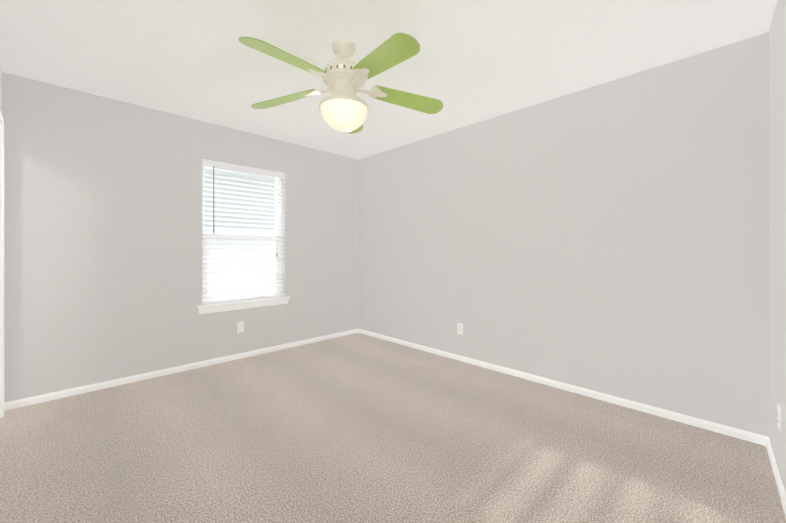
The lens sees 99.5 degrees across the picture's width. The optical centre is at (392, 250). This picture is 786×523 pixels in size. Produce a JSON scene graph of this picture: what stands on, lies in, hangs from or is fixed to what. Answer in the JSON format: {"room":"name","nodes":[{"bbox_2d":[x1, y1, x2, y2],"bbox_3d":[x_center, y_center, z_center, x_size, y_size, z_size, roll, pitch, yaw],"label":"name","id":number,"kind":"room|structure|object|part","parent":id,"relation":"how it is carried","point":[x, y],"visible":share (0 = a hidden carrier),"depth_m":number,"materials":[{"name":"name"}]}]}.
{"room":"empty bedroom","nodes":[
{"label":"empty bedroom","id":0,"kind":"room"},
{"bbox_2d":[0,68,1,113],"bbox_3d":[-1.450,-0.070,0.929,0.120,2.440,4.005,0,0,-45],"label":"wall","id":1,"kind":"structure","parent":0,"point":[0,91],"depth_m":2.34,"materials":[{"name":"white paint"}]},
{"bbox_2d":[0,112,3,417],"bbox_3d":[-2.449,0.111,2.041,0.022,2.077,0.814,0,0,-45],"label":"door frame","id":2,"kind":"structure","parent":1,"relation":"attached to","point":[1,267],"depth_m":2.29,"materials":[{"name":"white wood"}]},
{"bbox_2d":[2,72,357,401],"bbox_3d":[-2.221,-0.071,3.096,5.030,2.440,0.160,0,0,-45],"label":"wall","id":3,"kind":"structure","parent":0,"point":[102,239],"depth_m":2.91,"materials":[{"name":"white paint"}]},
{"bbox_2d":[4,329,359,410],"bbox_3d":[-1.658,1.121,3.530,3.240,0.056,0.015,0,0,-45],"label":"baseboard","id":4,"kind":"structure","parent":3,"relation":"attached to","point":[102,385],"depth_m":3.02,"materials":[{"name":"white wood"}]},
{"bbox_2d":[237,321,243,332],"bbox_3d":[-1.632,0.814,3.561,0.070,0.115,0.007,0,0,-45],"label":"outlet","id":5,"kind":"object","parent":3,"relation":"attached to","point":[240,325],"visible":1,"depth_m":3.56,"materials":[{"name":"white plastic"}]},
{"bbox_2d":[202,166,283,304],"bbox_3d":[-1.647,-0.192,3.679,0.875,1.467,0.137,0,0,-45],"label":"window blind","id":6,"kind":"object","parent":3,"relation":"in","point":[277,235],"depth_m":3.62,"materials":[{"name":"white plastic"}]},
{"bbox_3d":[-1.618,-0.169,3.649,0.863,1.413,0.054,0,0,-45],"label":"window blind bottom rail","id":7,"kind":"part","parent":6,"relation":"part of","materials":[{"name":"white plastic"}]},
{"bbox_2d":[202,159,283,178],"bbox_3d":[-1.615,-0.887,3.646,0.871,0.073,0.068,0,0,-45],"label":"blind headrail","id":8,"kind":"object","parent":6,"relation":"attached to","point":[236,167],"visible":0.85,"depth_m":3.58,"materials":[{"name":"white plastic"}]},
{"bbox_2d":[213,166,276,256],"bbox_3d":[-1.585,-0.400,3.624,0.686,0.930,0.020,0,0,-45],"label":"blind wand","id":9,"kind":"object","parent":8,"relation":"hanging from","point":[213,202],"visible":0.98,"depth_m":3.38,"materials":[{"name":"grey plastic"}]},
{"bbox_2d":[197,297,289,313],"bbox_3d":[-1.602,0.583,3.634,0.975,0.082,0.125,0,0,-45],"label":"window sill","id":10,"kind":"structure","parent":3,"relation":"attached to","point":[228,306],"depth_m":3.56,"materials":[{"name":"white wood"}]},
{"bbox_2d":[0,0,776,158],"bbox_3d":[-0.813,-1.315,1.671,5.030,0.050,4.165,0,0,-45],"label":"ceiling","id":11,"kind":"structure","parent":0,"point":[472,62],"depth_m":2.13,"materials":[{"name":"white paint"}]},
{"bbox_2d":[238,33,442,133],"bbox_3d":[-0.303,-1.014,2.049,1.294,0.552,1.288,0,0,-45],"label":"ceiling fan","id":12,"kind":"object","parent":11,"relation":"hanging from","point":[343,107],"visible":1,"depth_m":1.99,"materials":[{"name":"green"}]},
{"bbox_3d":[-0.307,-0.827,2.091,0.292,0.138,0.292,0,0,-45],"label":"globe","id":13,"kind":"part","parent":12,"relation":"part of","materials":[{"name":"beige glass"}]},
{"bbox_2d":[0,333,785,522],"bbox_3d":[-0.813,1.175,1.672,5.030,0.050,4.165,0,0,-45],"label":"floor","id":14,"kind":"structure","parent":0,"point":[357,428],"depth_m":1.90,"materials":[{"name":"carpet"}]},
{"bbox_2d":[358,32,768,436],"bbox_3d":[0.975,-0.071,3.326,0.160,2.440,4.005,0,0,-45],"label":"wall","id":15,"kind":"structure","parent":0,"point":[611,238],"depth_m":2.56,"materials":[{"name":"white paint"}]},
{"bbox_2d":[457,323,462,334],"bbox_3d":[0.703,0.816,3.483,0.007,0.115,0.070,0,0,-45],"label":"outlet","id":16,"kind":"object","parent":15,"relation":"attached to","point":[459,329],"visible":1,"depth_m":3.48,"materials":[{"name":"white plastic"}]},
{"bbox_2d":[360,329,768,445],"bbox_3d":[0.858,1.121,3.323,0.012,0.056,3.845,0,0,-45],"label":"baseboard","id":17,"kind":"structure","parent":15,"relation":"attached to","point":[716,427],"depth_m":2.55,"materials":[{"name":"white wood"}]},
{"bbox_2d":[769,0,785,492],"bbox_3d":[0.962,-0.070,0.541,3.783,2.440,0.259,0,0,-45],"label":"wall","id":18,"kind":"structure","parent":0,"point":[777,214],"depth_m":1.70,"materials":[{"name":"white paint"}]},
{"bbox_2d":[766,438,785,516],"bbox_3d":[1.003,1.122,0.708,3.457,0.056,0.102,0,0,-45],"label":"baseboard","id":19,"kind":"structure","parent":18,"relation":"attached to","point":[779,484],"depth_m":1.64,"materials":[{"name":"white wood"}]},
{"bbox_2d":[777,403,780,430],"bbox_3d":[1.899,0.817,1.638,0.070,0.115,0.008,0,0,-45],"label":"electrical outlet","id":20,"kind":"object","parent":18,"relation":"attached to","point":[779,416],"visible":1,"depth_m":1.63,"materials":[{"name":"white plastic"}]}
]}

